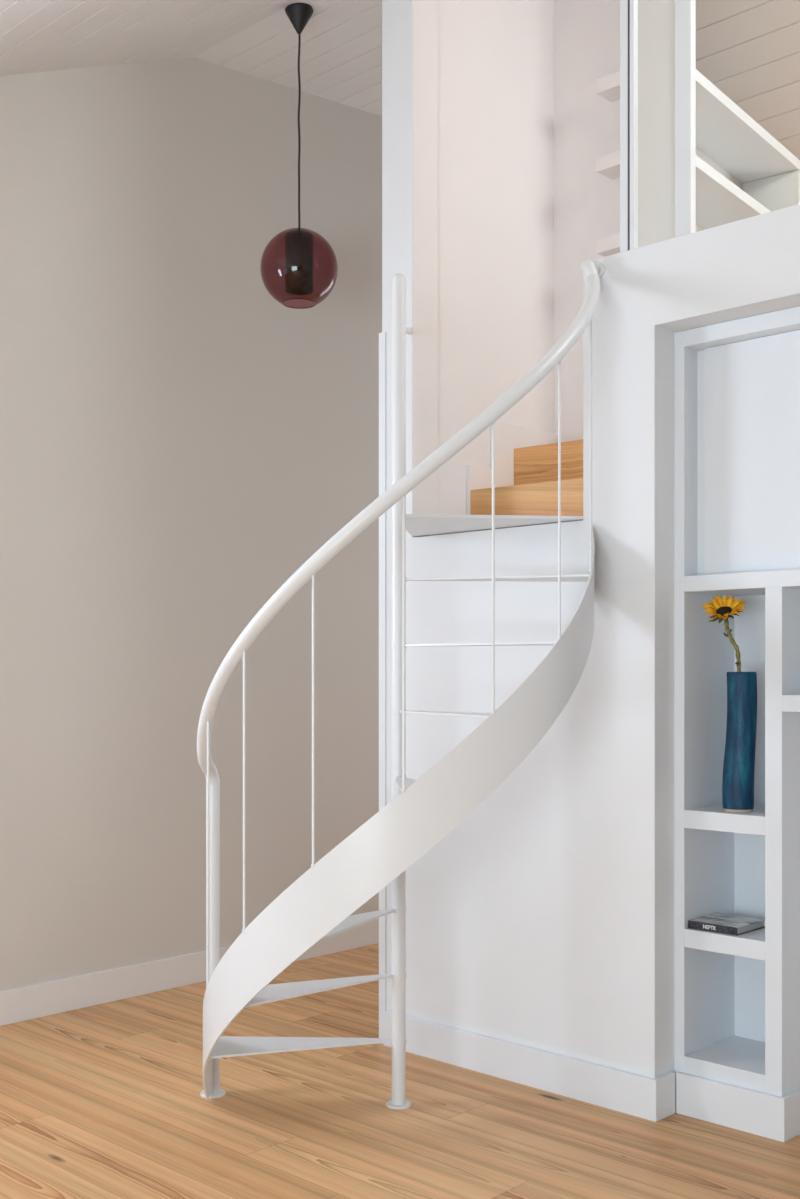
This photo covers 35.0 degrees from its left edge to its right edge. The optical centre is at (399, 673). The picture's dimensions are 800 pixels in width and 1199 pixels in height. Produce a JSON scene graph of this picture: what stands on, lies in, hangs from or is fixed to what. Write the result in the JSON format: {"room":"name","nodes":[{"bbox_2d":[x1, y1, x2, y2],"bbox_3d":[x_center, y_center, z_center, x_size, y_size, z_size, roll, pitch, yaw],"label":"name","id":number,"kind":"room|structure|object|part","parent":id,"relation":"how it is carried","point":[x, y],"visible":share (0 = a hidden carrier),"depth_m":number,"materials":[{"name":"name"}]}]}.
{"room":"living room","nodes":[
{"label":"living room","id":0,"kind":"room"},
{"bbox_2d":[0,57,381,990],"bbox_3d":[-1.469,-0.740,4.923,0.220,4.100,8.900,0,0,44],"label":"wall","id":1,"kind":"structure","parent":0,"point":[178,439],"depth_m":5.30,"materials":[{"name":"paint"}]},
{"bbox_2d":[0,918,378,1025],"bbox_3d":[-1.384,1.246,4.842,0.015,0.128,8.900,0,0,44],"label":"baseboard","id":2,"kind":"structure","parent":1,"relation":"attached to","point":[28,1002],"depth_m":5.11,"materials":[{"name":"white paint"}]},
{"bbox_2d":[0,943,799,1198],"bbox_3d":[1.334,1.310,2.320,7.469,0.001,8.969,0,0,44],"label":"floor","id":3,"kind":"structure","parent":0,"point":[34,1153],"depth_m":3.70,"materials":[{"name":"brown wood"}]},
{"bbox_2d":[197,259,604,1108],"bbox_3d":[0.008,0.029,3.815,1.134,2.561,1.165,0,0,44],"label":"spiral staircase","id":4,"kind":"structure","parent":3,"relation":"on","point":[421,812],"depth_m":3.42,"materials":[{"name":"white metal"}]},
{"bbox_3d":[-0.583,0.816,3.961,0.042,0.981,0.042,0,0,44],"label":"newel post","id":5,"kind":"part","parent":4,"relation":"part of","materials":[{"name":"white metal"}]},
{"bbox_3d":[-0.583,1.306,3.961,0.078,0.008,0.078,0,0,44],"label":"plate","id":6,"kind":"part","parent":4,"relation":"part of","materials":[{"name":"white metal"}]},
{"bbox_3d":[-0.034,-0.449,3.588,1.214,1.609,0.666,0,0,6],"label":"handrail","id":7,"kind":"part","parent":4,"relation":"part of","materials":[{"name":"white metal"}]},
{"bbox_3d":[-0.004,1.306,3.858,0.076,0.008,0.076,0,0,44],"label":"plate","id":8,"kind":"part","parent":4,"relation":"part of","materials":[{"name":"white metal"}]},
{"bbox_3d":[0.201,-0.481,4.051,0.720,0.010,0.558,0,0,44],"label":"landing plate","id":9,"kind":"part","parent":4,"relation":"part of","materials":[{"name":"white metal"}]},
{"bbox_2d":[674,306,799,1141],"bbox_3d":[1.436,0.143,3.430,1.412,2.334,0.328,0,0,44],"label":"shelving unit","id":10,"kind":"object","parent":3,"relation":"on","point":[737,382],"visible":0.96,"depth_m":3.75,"materials":[{"name":"white wood"}]},
{"bbox_3d":[0.942,0.143,3.911,0.034,2.334,0.312,0,0,44],"label":"panel","id":11,"kind":"part","parent":10,"relation":"part of","materials":[{"name":"white wood"}]},
{"bbox_3d":[1.049,1.169,3.809,0.261,0.061,0.312,0,0,44],"label":"shelf","id":12,"kind":"part","parent":10,"relation":"part of","materials":[{"name":"white wood"}]},
{"bbox_3d":[1.049,0.787,3.809,0.261,0.054,0.312,0,0,44],"label":"shelf","id":13,"kind":"part","parent":10,"relation":"part of","materials":[{"name":"white wood"}]},
{"bbox_3d":[1.049,0.432,3.809,0.261,0.054,0.312,0,0,44],"label":"shelf","id":14,"kind":"part","parent":10,"relation":"part of","materials":[{"name":"white wood"}]},
{"bbox_2d":[688,913,764,935],"bbox_3d":[0.978,0.748,3.802,0.162,0.024,0.170,0,0,44],"label":"book","id":15,"kind":"object","parent":10,"relation":"on","point":[723,923],"visible":0.96,"depth_m":3.77,"materials":[{"name":"paper"}]},
{"bbox_2d":[722,672,756,811],"bbox_3d":[1.005,0.199,3.759,0.098,0.411,0.094,0,0,-27],"label":"vase","id":16,"kind":"object","parent":10,"relation":"on","point":[740,744],"visible":1,"depth_m":3.72,"materials":[{"name":"blue ceramic"}]},
{"bbox_2d":[702,595,745,671],"bbox_3d":[0.951,0.068,3.728,0.124,0.610,0.110,0,0,8],"label":"sunflower","id":17,"kind":"object","parent":16,"relation":"in","point":[724,608],"visible":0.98,"depth_m":3.74,"materials":[{"name":"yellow plant"}]},
{"bbox_3d":[0.984,0.105,3.753,0.057,0.536,0.016,0,0,-15],"label":"stem","id":18,"kind":"part","parent":17,"relation":"part of","materials":[{"name":"green plant"}]},
{"bbox_3d":[1.359,-1.000,3.350,1.342,0.048,0.075,0,0,44],"label":"rail","id":19,"kind":"part","parent":10,"relation":"part of","materials":[{"name":"white wood"}]},
{"bbox_2d":[684,569,799,595],"bbox_3d":[1.441,-0.269,3.436,1.342,0.047,0.312,0,0,44],"label":"shelf","id":20,"kind":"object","parent":10,"relation":"on","point":[745,583],"depth_m":3.68,"materials":[{"name":"white wood"}]},
{"bbox_3d":[1.544,0.532,3.544,1.342,1.555,0.012,0,0,44],"label":"panel","id":21,"kind":"part","parent":10,"relation":"part of","materials":[{"name":"white wood"}]},
{"bbox_3d":[1.382,-0.635,3.368,1.284,0.679,0.017,0,0,44],"label":"sliding panel","id":22,"kind":"part","parent":10,"relation":"part of","materials":[{"name":"white wood"}]},
{"bbox_3d":[1.554,0.083,3.328,1.030,0.047,0.312,0,0,44],"label":"shelf","id":23,"kind":"part","parent":10,"relation":"part of","materials":[{"name":"white wood"}]},
{"bbox_2d":[0,0,799,159],"bbox_3d":[1.307,-1.736,2.277,7.450,2.708,8.900,0,0,44],"label":"ceiling","id":24,"kind":"structure","parent":0,"point":[749,50],"depth_m":5.18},
{"bbox_2d":[260,3,337,308],"bbox_3d":[-0.398,-2.043,5.010,0.305,1.167,0.305,0,0,44],"label":"pendant lamp","id":25,"kind":"object","parent":24,"relation":"hanging from","point":[299,266],"visible":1,"depth_m":4.92,"materials":[{"name":"red glass"}]},
{"bbox_3d":[-0.398,-1.606,5.010,0.305,0.290,0.305,0,0,44],"label":"glass globe","id":26,"kind":"part","parent":25,"relation":"part of"},
{"bbox_3d":[-0.398,-2.132,5.010,0.011,0.801,0.011,0,0,44],"label":"cord","id":27,"kind":"part","parent":25,"relation":"part of","materials":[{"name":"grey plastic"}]},
{"bbox_2d":[413,0,619,514],"bbox_3d":[1.430,-0.740,5.697,0.590,4.100,3.778,0,0,44],"label":"wall","id":28,"kind":"structure","parent":0,"point":[511,125],"depth_m":4.76,"materials":[{"name":"paint"}]},
{"bbox_2d":[379,332,385,1043],"bbox_3d":[-0.017,0.050,4.548,0.032,2.520,0.138,0,0,44],"label":"trim","id":29,"kind":"structure","parent":28,"relation":"attached to","point":[382,336],"depth_m":4.50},
{"bbox_2d":[466,421,556,514],"bbox_3d":[0.431,-0.718,4.818,0.016,0.455,0.531,0,0,44],"label":"baseboard","id":30,"kind":"structure","parent":28,"relation":"attached to","point":[508,437],"depth_m":4.76,"materials":[{"name":"white paint"}]},
{"bbox_2d":[596,71,619,101],"bbox_3d":[0.825,-2.200,4.739,0.155,0.053,0.099,0,0,44],"label":"wall shelf","id":31,"kind":"object","parent":28,"relation":"attached to","point":[607,87],"visible":0.54,"depth_m":4.73,"materials":[{"name":"paint"}]},
{"bbox_2d":[596,150,619,178],"bbox_3d":[0.825,-1.907,4.739,0.155,0.053,0.099,0,0,44],"label":"wall shelf","id":32,"kind":"object","parent":28,"relation":"attached to","point":[608,165],"visible":0.54,"depth_m":4.73,"materials":[{"name":"paint"}]},
{"bbox_2d":[596,233,619,256],"bbox_3d":[0.825,-1.601,4.739,0.155,0.053,0.099,0,0,44],"label":"wall shelf","id":33,"kind":"object","parent":28,"relation":"attached to","point":[609,245],"visible":0.44,"depth_m":4.72,"materials":[{"name":"paint"}]},
{"bbox_2d":[382,0,799,1077],"bbox_3d":[2.245,-0.685,2.397,6.256,3.990,0.132,0,0,44],"label":"wall","id":34,"kind":"structure","parent":0,"point":[543,919],"depth_m":3.92,"materials":[{"name":"white paint"}]},
{"bbox_2d":[384,1010,674,1121],"bbox_3d":[0.382,1.249,4.133,1.114,0.122,0.107,0,0,44],"label":"baseboard","id":35,"kind":"structure","parent":34,"relation":"attached to","point":[652,1099],"depth_m":3.99,"materials":[{"name":"white wood"}]},
{"bbox_2d":[620,0,637,252],"bbox_3d":[2.582,-1.934,2.047,5.266,1.334,0.024,0,0,44],"label":"glass screen","id":36,"kind":"object","parent":34,"relation":"on","point":[628,8],"visible":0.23,"depth_m":3.84,"materials":[{"name":"grey"}]},
{"bbox_3d":[0.454,-0.440,4.368,0.770,0.100,0.250,0,0,44],"label":"floor","id":37,"kind":"structure","parent":0,"visible":0},
{"bbox_2d":[470,439,582,515],"bbox_3d":[0.599,-0.671,4.487,0.714,0.363,0.278,0,0,44],"label":"wooden staircase","id":38,"kind":"structure","parent":37,"relation":"on","point":[534,491],"depth_m":4.58,"materials":[{"name":"brown wood"}]},
{"bbox_3d":[3.681,-0.780,3.841,6.170,0.140,3.360,0,0,44],"label":"floor","id":39,"kind":"structure","parent":0,"visible":0},
{"bbox_2d":[638,0,799,247],"bbox_3d":[1.264,-1.758,5.036,0.265,1.815,1.088,0,0,38],"label":"bookcase","id":40,"kind":"object","parent":39,"relation":"on","point":[704,162],"visible":0.23,"depth_m":4.64,"materials":[{"name":"white paint"}]},
{"bbox_3d":[0.934,-1.738,4.632,0.209,1.775,0.028,0,0,38],"label":"panel","id":41,"kind":"part","parent":40,"relation":"part of","materials":[{"name":"white paint"}]},
{"bbox_3d":[1.177,-1.497,5.127,0.014,1.294,1.051,0,0,38],"label":"panel","id":42,"kind":"part","parent":40,"relation":"part of","materials":[{"name":"white paint"}]},
{"bbox_3d":[1.274,-1.843,5.037,0.251,0.041,1.019,0,0,38],"label":"shelf","id":43,"kind":"part","parent":40,"relation":"part of","materials":[{"name":"white wood"}]},
{"bbox_3d":[1.283,-2.152,5.048,0.251,0.041,1.046,0,0,38],"label":"shelf","id":44,"kind":"part","parent":40,"relation":"part of","materials":[{"name":"white wood"}]},
{"bbox_3d":[1.594,-1.490,5.451,0.249,1.280,0.028,0,0,38],"label":"panel","id":45,"kind":"part","parent":40,"relation":"part of","materials":[{"name":"white paint"}]}
]}

